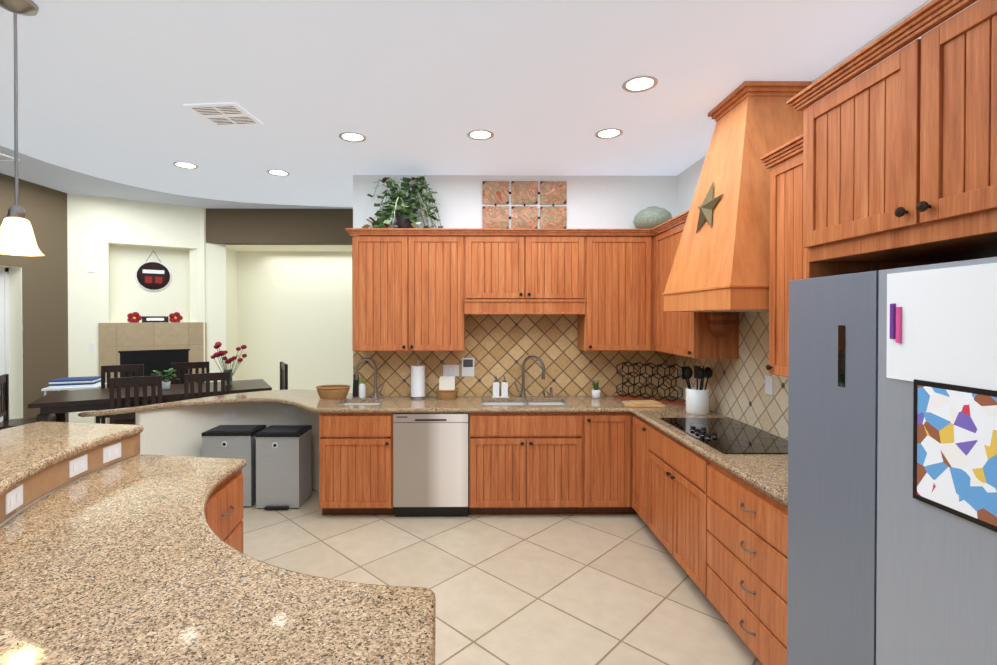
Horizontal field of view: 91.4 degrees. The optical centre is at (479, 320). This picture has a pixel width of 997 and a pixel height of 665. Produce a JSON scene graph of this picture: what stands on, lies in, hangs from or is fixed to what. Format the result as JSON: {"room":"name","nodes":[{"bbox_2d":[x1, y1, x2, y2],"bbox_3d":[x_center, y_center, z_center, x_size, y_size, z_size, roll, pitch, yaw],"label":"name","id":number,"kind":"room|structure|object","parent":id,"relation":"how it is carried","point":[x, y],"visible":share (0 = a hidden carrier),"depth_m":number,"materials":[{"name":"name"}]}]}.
{"room":"kitchen","nodes":[
{"label":"kitchen","id":0,"kind":"room"},
{"bbox_2d":[0,173,68,421],"bbox_3d":[-6.220,-0.107,2.388,0.280,3.500,9.700,0,0,-1],"label":"wall","id":1,"kind":"structure","parent":0,"point":[38,320],"depth_m":6.74,"materials":[{"name":"brown paint"}]},
{"bbox_2d":[0,267,9,421],"bbox_3d":[-6.298,0.462,4.927,0.075,2.320,3.170,0,0,-1],"label":"window frame","id":2,"kind":"structure","parent":1,"relation":"in","point":[4,325],"depth_m":6.45,"materials":[{"name":"white"}]},
{"bbox_2d":[67,193,225,423],"bbox_3d":[-5.514,-0.153,7.939,2.403,3.500,0.534,0,1,-34],"label":"wall","id":3,"kind":"structure","parent":0,"point":[116,243],"depth_m":7.79,"materials":[{"name":"beige paint"}]},
{"bbox_2d":[88,266,94,271],"bbox_3d":[-5.897,-0.788,7.383,0.080,0.100,0.012,0,1,-34],"label":"switch plate","id":4,"kind":"object","parent":3,"relation":"attached to","point":[91,268],"depth_m":7.38,"materials":[{"name":"white plastic"}]},
{"bbox_2d":[90,343,93,350],"bbox_3d":[-5.898,0.391,7.395,0.050,0.120,0.008,0,1,-34],"label":"switch plate","id":5,"kind":"object","parent":3,"relation":"attached to","point":[91,344],"depth_m":7.39,"materials":[{"name":"white plastic"}]},
{"bbox_2d":[135,252,170,290],"bbox_3d":[-5.401,-0.830,8.057,0.500,0.671,0.018,0,1,-34],"label":"sign","id":6,"kind":"object","parent":3,"relation":"attached to","point":[152,275],"visible":1,"depth_m":8.05,"materials":[{"name":"black"}]},
{"bbox_2d":[127,312,182,322],"bbox_3d":[-5.289,-0.049,7.944,0.755,0.195,0.095,0,1,-34],"label":"decor","id":7,"kind":"object","parent":3,"relation":"on","point":[134,317],"visible":0.96,"depth_m":7.92,"materials":[{"name":"black"}]},
{"bbox_2d":[0,145,352,208],"bbox_3d":[-2.246,-1.920,3.962,8.700,0.100,12.800,0,0,-1],"label":"ceiling","id":8,"kind":"structure","parent":0,"point":[45,174],"depth_m":6.90,"materials":[{"name":"paint"}]},
{"bbox_2d":[0,153,18,159],"bbox_3d":[-5.571,-1.878,5.559,0.400,0.010,0.240,0,0,-1],"label":"ceiling vent","id":9,"kind":"object","parent":8,"relation":"in","point":[2,156],"depth_m":5.58,"materials":[{"name":"white"}]},
{"bbox_2d":[189,208,352,392],"bbox_3d":[-1.419,-0.161,8.885,6.950,3.500,1.300,0,0,-1],"label":"wall","id":10,"kind":"structure","parent":0,"point":[289,287],"depth_m":9.36,"materials":[{"name":"beige paint"}]},
{"bbox_2d":[0,0,927,206],"bbox_3d":[-0.799,-1.602,1.779,5.850,0.500,8.400,0,0,-1],"label":"ceiling","id":11,"kind":"structure","parent":0,"point":[108,89],"depth_m":2.75,"materials":[{"name":"paint"}]},
{"bbox_2d":[0,0,44,255],"bbox_3d":[-1.967,-0.820,2.064,0.176,1.068,0.176,0,0,-1],"label":"pendant lamp","id":12,"kind":"object","parent":11,"relation":"hanging from","point":[17,237],"visible":1,"depth_m":2.06,"materials":[{"name":"white glass"}]},
{"bbox_2d":[173,162,198,168],"bbox_3d":[-2.584,-1.369,4.279,0.195,0.006,0.195,0,0,-7],"label":"recessed light","id":13,"kind":"object","parent":11,"relation":"in","point":[186,165],"depth_m":4.29,"materials":[{"name":"white plastic"}]},
{"bbox_2d":[183,102,263,126],"bbox_3d":[-1.678,-1.358,3.212,0.340,0.010,0.340,0,0,5],"label":"ceiling vent","id":14,"kind":"object","parent":11,"relation":"in","point":[225,114],"depth_m":3.19,"materials":[{"name":"white metal"}]},
{"bbox_2d":[267,169,289,175],"bbox_3d":[-1.860,-1.371,4.499,0.195,0.006,0.195,0,0,-7],"label":"recessed light","id":15,"kind":"object","parent":11,"relation":"in","point":[276,172],"depth_m":4.49,"materials":[{"name":"white plastic"}]},
{"bbox_2d":[339,132,365,141],"bbox_3d":[-0.942,-1.363,3.608,0.195,0.006,0.195,0,0,-7],"label":"recessed light","id":16,"kind":"object","parent":11,"relation":"in","point":[346,136],"depth_m":3.61,"materials":[{"name":"white plastic"}]},
{"bbox_2d":[467,129,493,139],"bbox_3d":[0.009,-1.363,3.563,0.195,0.006,0.195,0,0,-10],"label":"recessed light","id":17,"kind":"object","parent":11,"relation":"in","point":[480,134],"depth_m":3.56,"materials":[{"name":"white plastic"}]},
{"bbox_2d":[595,128,622,138],"bbox_3d":[0.941,-1.363,3.537,0.195,0.006,0.195,0,1,-25],"label":"recessed light","id":18,"kind":"object","parent":11,"relation":"in","point":[608,133],"depth_m":3.54,"materials":[{"name":"white plastic"}]},
{"bbox_2d":[622,75,657,92],"bbox_3d":[0.920,-1.357,2.786,0.195,0.006,0.195,0,0,-7],"label":"recessed light","id":19,"kind":"object","parent":11,"relation":"in","point":[641,83],"depth_m":2.78,"materials":[{"name":"white plastic"}]},
{"bbox_2d":[242,490,761,664],"bbox_3d":[-2.246,1.680,3.992,8.700,0.100,12.800,0,0,-1],"label":"floor","id":20,"kind":"structure","parent":0,"point":[565,589],"depth_m":3.10,"materials":[{"name":"tile"}]},
{"bbox_2d":[0,374,56,429],"bbox_3d":[-5.033,1.108,5.383,0.450,1.019,0.470,0,1,-30],"label":"chair","id":21,"kind":"object","parent":20,"relation":"on","point":[6,422],"visible":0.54,"depth_m":5.39,"materials":[{"name":"brown wood"}]},
{"bbox_2d":[0,433,139,526],"bbox_3d":[-1.050,1.135,1.641,1.963,1.029,2.126,0,0,-1],"label":"wall","id":22,"kind":"structure","parent":20,"relation":"on","point":[18,498],"depth_m":2.16,"materials":[{"name":"paint"}]},
{"bbox_2d":[0,421,143,664],"bbox_3d":[-1.274,0.601,1.430,2.496,0.040,2.703,0,0,-1],"label":"countertop","id":23,"kind":"structure","parent":22,"relation":"on","point":[28,450],"depth_m":2.14,"materials":[{"name":"stone"}]},
{"bbox_2d":[365,323,784,406],"bbox_3d":[0.404,0.310,3.255,2.942,0.567,2.691,0,0,-1],"label":"tile backsplash","id":24,"kind":"structure","parent":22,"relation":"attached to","point":[590,361],"depth_m":4.59,"materials":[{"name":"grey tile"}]},
{"bbox_2d":[443,365,458,375],"bbox_3d":[-0.266,0.470,4.591,0.150,0.110,0.008,0,0,-1],"label":"outlet","id":25,"kind":"object","parent":24,"relation":"attached to","point":[448,370],"depth_m":4.59,"materials":[{"name":"white plastic"}]},
{"bbox_2d":[462,358,473,375],"bbox_3d":[-0.106,0.437,4.592,0.120,0.175,0.010,0,0,-1],"label":"thermostat","id":26,"kind":"object","parent":24,"relation":"attached to","point":[467,367],"depth_m":4.59,"materials":[{"name":"white plastic"}]},
{"bbox_2d":[41,376,106,423],"bbox_3d":[-5.472,1.193,6.606,0.600,0.828,0.440,0,1,-21],"label":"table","id":27,"kind":"object","parent":20,"relation":"on","point":[73,383],"visible":0.65,"depth_m":6.47,"materials":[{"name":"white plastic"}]},
{"bbox_2d":[95,364,143,423],"bbox_3d":[-4.657,1.100,6.315,0.470,1.019,0.450,0,1,-30],"label":"chair","id":28,"kind":"object","parent":20,"relation":"on","point":[122,369],"visible":0.25,"depth_m":6.44,"materials":[{"name":"brown wood"}]},
{"bbox_2d":[109,375,161,424],"bbox_3d":[-3.786,1.107,5.399,0.470,1.019,0.450,0,1,-30],"label":"chair","id":29,"kind":"object","parent":20,"relation":"on","point":[127,383],"visible":0.58,"depth_m":5.20,"materials":[{"name":"brown wood"}]},
{"bbox_2d":[28,379,271,421],"bbox_3d":[-3.906,1.232,6.042,2.340,0.759,1.000,0,1,-30],"label":"dining table","id":30,"kind":"object","parent":20,"relation":"on","point":[60,405],"visible":0.48,"depth_m":5.63,"materials":[{"name":"brown wood"}]},
{"bbox_2d":[153,368,175,389],"bbox_3d":[-3.912,0.725,6.035,0.303,0.253,0.301,0,0,-1],"label":"potted plant","id":31,"kind":"object","parent":30,"relation":"on","point":[166,382],"visible":0.9,"depth_m":6.03,"materials":[{"name":"green plant"}]},
{"bbox_2d":[211,342,246,384],"bbox_3d":[-3.304,0.560,6.416,0.361,0.577,0.424,0,0,-1],"label":"flowers","id":32,"kind":"object","parent":30,"relation":"on","point":[217,345],"visible":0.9,"depth_m":6.41,"materials":[{"name":"red plant"}]},
{"bbox_2d":[171,361,208,383],"bbox_3d":[-3.983,1.097,6.708,0.470,1.019,0.450,0,1,-30],"label":"chair","id":33,"kind":"object","parent":20,"relation":"on","point":[184,366],"visible":0.27,"depth_m":6.85,"materials":[{"name":"brown wood"}]},
{"bbox_2d":[184,372,230,399],"bbox_3d":[-3.208,1.105,5.737,0.470,1.019,0.450,0,1,-30],"label":"chair","id":34,"kind":"object","parent":20,"relation":"on","point":[199,378],"visible":0.27,"depth_m":5.54,"materials":[{"name":"brown wood"}]},
{"bbox_2d":[205,497,242,540],"bbox_3d":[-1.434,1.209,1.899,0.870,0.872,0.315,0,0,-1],"label":"base cabinet","id":35,"kind":"object","parent":20,"relation":"on","point":[224,511],"depth_m":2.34,"materials":[{"name":"brown wood"}]},
{"bbox_2d":[210,469,242,496],"bbox_3d":[-1.535,1.206,2.338,0.677,0.872,0.422,0,0,-1],"label":"base cabinet","id":36,"kind":"object","parent":20,"relation":"on","point":[232,486],"depth_m":2.43,"materials":[{"name":"brown wood"}]},
{"bbox_2d":[136,402,318,491],"bbox_3d":[-2.127,1.189,4.455,1.586,0.874,0.792,0,0,-1],"label":"wall","id":37,"kind":"structure","parent":20,"relation":"on","point":[178,431],"depth_m":4.43,"materials":[{"name":"paint"}]},
{"bbox_2d":[201,425,265,506],"bbox_3d":[-2.199,1.296,4.364,0.430,0.660,0.340,0,0,-1],"label":"trash can","id":38,"kind":"object","parent":20,"relation":"on","point":[231,441],"visible":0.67,"depth_m":4.23,"materials":[{"name":"silver metal"}]},
{"bbox_2d":[224,541,243,552],"bbox_3d":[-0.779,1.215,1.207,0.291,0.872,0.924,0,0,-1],"label":"base cabinet","id":39,"kind":"object","parent":20,"relation":"on","point":[238,545],"depth_m":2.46,"materials":[{"name":"brown wood"}]},
{"bbox_2d":[0,454,435,664],"bbox_3d":[-0.973,0.754,1.708,1.780,0.039,1.926,0,0,-1],"label":"countertop","id":40,"kind":"structure","parent":39,"relation":"on","point":[136,560],"depth_m":1.32,"materials":[{"name":"stone"}]},
{"bbox_2d":[255,425,311,509],"bbox_3d":[-1.744,1.296,4.339,0.380,0.660,0.360,0,0,-1],"label":"trash can","id":41,"kind":"object","parent":20,"relation":"on","point":[283,467],"visible":1,"depth_m":4.20,"materials":[{"name":"silver metal"}]},
{"bbox_2d":[280,362,287,389],"bbox_3d":[-2.908,1.097,6.681,0.450,1.019,0.470,0,1,-30],"label":"chair","id":42,"kind":"object","parent":20,"relation":"on","point":[283,376],"visible":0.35,"depth_m":6.73,"materials":[{"name":"brown wood"}]},
{"bbox_2d":[393,413,468,516],"bbox_3d":[-0.402,1.191,4.289,0.618,0.871,0.626,0,0,-1],"label":"dishwasher","id":43,"kind":"object","parent":20,"relation":"on","point":[430,464],"visible":0.92,"depth_m":3.98,"materials":[{"name":"grey metal"}]},
{"bbox_2d":[559,413,632,513],"bbox_3d":[1.033,1.190,4.274,0.477,0.872,0.687,0,0,-1],"label":"base cabinet","id":44,"kind":"object","parent":20,"relation":"on","point":[592,446],"depth_m":4.01,"materials":[{"name":"brown wood"}]},
{"bbox_2d":[627,414,650,524],"bbox_3d":[1.536,1.194,3.801,0.676,0.872,0.449,0,0,-1],"label":"base cabinet","id":45,"kind":"object","parent":20,"relation":"on","point":[638,431],"depth_m":3.88,"materials":[{"name":"brown wood"}]},
{"bbox_2d":[643,420,698,586],"bbox_3d":[1.570,1.199,3.205,0.620,0.872,0.973,0,0,-1],"label":"base cabinet","id":46,"kind":"object","parent":20,"relation":"on","point":[672,467],"depth_m":3.13,"materials":[{"name":"brown wood"}]},
{"bbox_2d":[699,454,787,664],"bbox_3d":[1.578,1.206,2.321,0.620,0.872,0.907,0,0,-1],"label":"base cabinet","id":47,"kind":"object","parent":20,"relation":"on","point":[720,533],"depth_m":2.32,"materials":[{"name":"brown wood"}]},
{"bbox_2d":[78,355,787,507],"bbox_3d":[-0.630,0.625,3.434,5.020,0.598,3.180,0,0,-1],"label":"countertop","id":48,"kind":"structure","parent":47,"relation":"on","point":[755,457],"depth_m":3.97,"materials":[{"name":"stone"}]},
{"bbox_2d":[316,385,350,398],"bbox_3d":[-1.351,0.657,4.492,0.316,0.107,0.216,0,0,-1],"label":"bowl","id":49,"kind":"object","parent":48,"relation":"on","point":[332,391],"visible":1,"depth_m":4.42,"materials":[{"name":"brown wood"}]},
{"bbox_2d":[352,375,358,396],"bbox_3d":[-1.161,0.610,4.563,0.050,0.197,0.048,0,0,-1],"label":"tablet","id":50,"kind":"object","parent":48,"relation":"on","point":[355,387],"visible":0.86,"depth_m":4.56,"materials":[{"name":"black plastic"}]},
{"bbox_2d":[359,377,365,397],"bbox_3d":[-1.086,0.618,4.510,0.064,0.185,0.064,0,0,-1],"label":"soap bottle","id":51,"kind":"object","parent":48,"relation":"on","point":[362,390],"visible":1,"depth_m":4.49,"materials":[{"name":"white plastic"}]},
{"bbox_2d":[355,358,383,397],"bbox_3d":[-1.005,0.525,4.473,0.261,0.374,0.104,0,0,-1],"label":"faucet","id":52,"kind":"object","parent":48,"relation":"on","point":[375,389],"depth_m":4.48,"materials":[{"name":"silver metal"}]},
{"bbox_2d":[410,359,425,398],"bbox_3d":[-0.566,0.531,4.479,0.150,0.358,0.150,0,0,-1],"label":"paper towel holder","id":53,"kind":"object","parent":48,"relation":"on","point":[417,381],"visible":0.98,"depth_m":4.42,"materials":[{"name":"white paper"}]},
{"bbox_2d":[435,376,458,399],"bbox_3d":[-0.295,0.612,4.422,0.216,0.199,0.166,0,0,-1],"label":"basket","id":54,"kind":"object","parent":48,"relation":"on","point":[446,390],"visible":1,"depth_m":4.40,"materials":[{"name":"wicker"}]},
{"bbox_2d":[492,376,508,397],"bbox_3d":[0.194,0.611,4.527,0.160,0.198,0.090,0,0,-1],"label":"soap dispensers","id":55,"kind":"object","parent":48,"relation":"on","point":[504,388],"visible":1,"depth_m":4.50,"materials":[{"name":"white ceramic"}]},
{"bbox_2d":[514,355,552,397],"bbox_3d":[0.506,0.515,4.487,0.366,0.394,0.146,0,0,-1],"label":"faucet","id":56,"kind":"object","parent":48,"relation":"on","point":[523,395],"depth_m":4.51,"materials":[{"name":"silver metal"}]},
{"bbox_2d":[592,380,600,397],"bbox_3d":[1.079,0.625,4.500,0.080,0.170,0.094,0,0,-1],"label":"succulent plant","id":57,"kind":"object","parent":48,"relation":"on","point":[596,392],"visible":1,"depth_m":4.48,"materials":[{"name":"green plant"}]},
{"bbox_2d":[622,400,664,407],"bbox_3d":[1.384,0.698,4.112,0.320,0.030,0.196,0,0,7],"label":"cutting boards","id":58,"kind":"object","parent":48,"relation":"on","point":[643,403],"visible":1,"depth_m":4.04,"materials":[{"name":"brown wood"}]},
{"bbox_2d":[614,361,685,405],"bbox_3d":[1.551,0.546,4.343,0.651,0.332,0.180,0,1,37],"label":"wine rack","id":59,"kind":"object","parent":48,"relation":"on","point":[665,400],"visible":1,"depth_m":4.34,"materials":[{"name":"black metal"}]},
{"bbox_2d":[682,365,712,414],"bbox_3d":[1.703,0.536,3.789,0.243,0.360,0.185,0,0,-1],"label":"utensil crock","id":60,"kind":"object","parent":48,"relation":"on","point":[697,400],"visible":1,"depth_m":3.73,"materials":[{"name":"white ceramic"}]},
{"bbox_2d":[660,418,787,453],"bbox_3d":[1.591,0.707,3.112,0.525,0.029,0.920,0,0,-1],"label":"cooktop","id":61,"kind":"object","parent":48,"relation":"in","point":[721,435],"depth_m":3.01,"materials":[{"name":"black glass"}]},
{"bbox_2d":[787,257,996,664],"bbox_3d":[1.534,0.750,1.391,0.712,1.798,0.932,0,0,-1],"label":"fridge","id":62,"kind":"object","parent":20,"relation":"on","point":[884,567],"visible":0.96,"depth_m":1.49,"materials":[{"name":"grey metal"}]},
{"bbox_2d":[886,263,996,390],"bbox_3d":[1.176,0.016,1.182,0.012,0.299,0.440,0,0,-1],"label":"whiteboard","id":63,"kind":"object","parent":62,"relation":"attached to","point":[941,325],"visible":1,"depth_m":1.23,"materials":[{"name":"white plastic"}]},
{"bbox_2d":[913,379,996,531],"bbox_3d":[1.177,0.319,1.186,0.009,0.321,0.257,0,0,-1],"label":"picture frame","id":64,"kind":"object","parent":62,"relation":"attached to","point":[954,449],"visible":1,"depth_m":1.19,"materials":[{"name":"black plastic"}]},
{"bbox_2d":[353,175,676,395],"bbox_3d":[0.412,-0.126,4.675,3.210,3.500,0.156,0,0,-1],"label":"wall","id":65,"kind":"structure","parent":0,"point":[497,345],"depth_m":4.60,"materials":[{"name":"paint"}]},
{"bbox_2d":[349,232,416,350],"bbox_3d":[-0.847,-0.255,4.423,0.546,1.042,0.327,0,0,-1],"label":"upper cabinet","id":66,"kind":"object","parent":65,"relation":"attached to","point":[384,264],"depth_m":4.27,"materials":[{"name":"brown wood"}]},
{"bbox_2d":[417,232,472,350],"bbox_3d":[-0.377,-0.256,4.428,0.606,1.042,0.327,0,0,-1],"label":"upper cabinet","id":67,"kind":"object","parent":65,"relation":"attached to","point":[444,259],"depth_m":4.27,"materials":[{"name":"brown wood"}]},
{"bbox_2d":[362,175,442,227],"bbox_3d":[-0.682,-1.060,4.403,0.773,0.511,0.370,0,0,-1],"label":"ivy plant","id":68,"kind":"object","parent":67,"relation":"on","point":[404,209],"visible":0.92,"depth_m":4.34,"materials":[{"name":"green plant"}]},
{"bbox_2d":[482,181,566,228],"bbox_3d":[0.425,-1.091,4.577,0.794,0.452,0.034,0,0,-1],"label":"tiles","id":69,"kind":"structure","parent":65,"relation":"attached to","point":[524,193],"depth_m":4.57,"materials":[{"name":"orange tile"}]},
{"bbox_2d":[473,232,588,303],"bbox_3d":[0.398,-0.483,4.434,1.064,0.588,0.327,0,0,-1],"label":"upper cabinet","id":70,"kind":"object","parent":65,"relation":"attached to","point":[509,267],"depth_m":4.28,"materials":[{"name":"brown wood"}]},
{"bbox_2d":[569,232,652,350],"bbox_3d":[1.192,-0.256,4.443,0.645,1.042,0.327,0,0,-1],"label":"upper cabinet","id":71,"kind":"object","parent":65,"relation":"attached to","point":[617,315],"depth_m":4.29,"materials":[{"name":"brown wood"}]},
{"bbox_2d":[675,0,978,439],"bbox_3d":[1.974,-0.097,1.194,0.156,3.500,7.150,0,0,-1],"label":"wall","id":72,"kind":"structure","parent":0,"point":[737,387],"depth_m":3.41,"materials":[{"name":"paint"}]},
{"bbox_2d":[653,216,738,358],"bbox_3d":[1.709,-0.251,3.903,0.327,1.042,0.800,0,0,-1],"label":"upper cabinet","id":73,"kind":"object","parent":72,"relation":"attached to","point":[687,334],"depth_m":3.83,"materials":[{"name":"brown wood"}]},
{"bbox_2d":[633,206,671,228],"bbox_3d":[1.580,-0.918,4.428,0.340,0.225,0.340,0,0,-1],"label":"vase","id":74,"kind":"object","parent":73,"relation":"on","point":[650,217],"visible":0.71,"depth_m":4.30,"materials":[{"name":"white ceramic"}]},
{"bbox_2d":[662,81,811,311],"bbox_3d":[1.598,-0.710,3.025,0.565,1.302,0.926,0,0,-1],"label":"range hood","id":75,"kind":"object","parent":72,"relation":"attached to","point":[721,264],"visible":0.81,"depth_m":2.77,"materials":[{"name":"brown wood"}]},
{"bbox_2d":[696,182,722,233],"bbox_3d":[1.407,-0.708,3.003,0.081,0.302,0.323,0,0,-1],"label":"art","id":76,"kind":"object","parent":75,"relation":"attached to","point":[707,205],"visible":0.93,"depth_m":2.98,"materials":[{"name":"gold metal"}]},
{"bbox_2d":[705,312,738,336],"bbox_3d":[1.710,0.024,3.428,0.180,0.180,0.117,0,0,-1],"label":"corbel","id":77,"kind":"object","parent":75,"relation":"attached to","point":[720,324],"visible":0.88,"depth_m":3.39,"materials":[{"name":"brown wood"}]},
{"bbox_2d":[765,375,772,395],"bbox_3d":[1.873,0.417,3.142,0.006,0.120,0.080,0,0,-1],"label":"outlet","id":78,"kind":"object","parent":72,"relation":"attached to","point":[768,385],"visible":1,"depth_m":3.13,"materials":[{"name":"white plastic"}]},
{"bbox_2d":[765,148,894,376],"bbox_3d":[1.705,-0.271,2.208,0.367,1.110,0.702,0,0,-1],"label":"upper cabinet","id":79,"kind":"object","parent":72,"relation":"attached to","point":[781,270],"depth_m":2.45,"materials":[{"name":"brown wood"}]},
{"bbox_2d":[793,40,996,267],"bbox_3d":[1.559,-0.521,1.575,0.672,0.603,0.549,0,0,-1],"label":"upper cabinet","id":80,"kind":"object","parent":72,"relation":"attached to","point":[841,172],"depth_m":1.65,"materials":[{"name":"brown wood"}]},
{"bbox_2d":[889,0,996,251],"bbox_3d":[1.563,-0.517,1.146,0.672,0.603,0.549,0,0,-1],"label":"upper cabinet","id":81,"kind":"object","parent":72,"relation":"attached to","point":[893,165],"depth_m":1.29,"materials":[{"name":"brown wood"}]}
]}

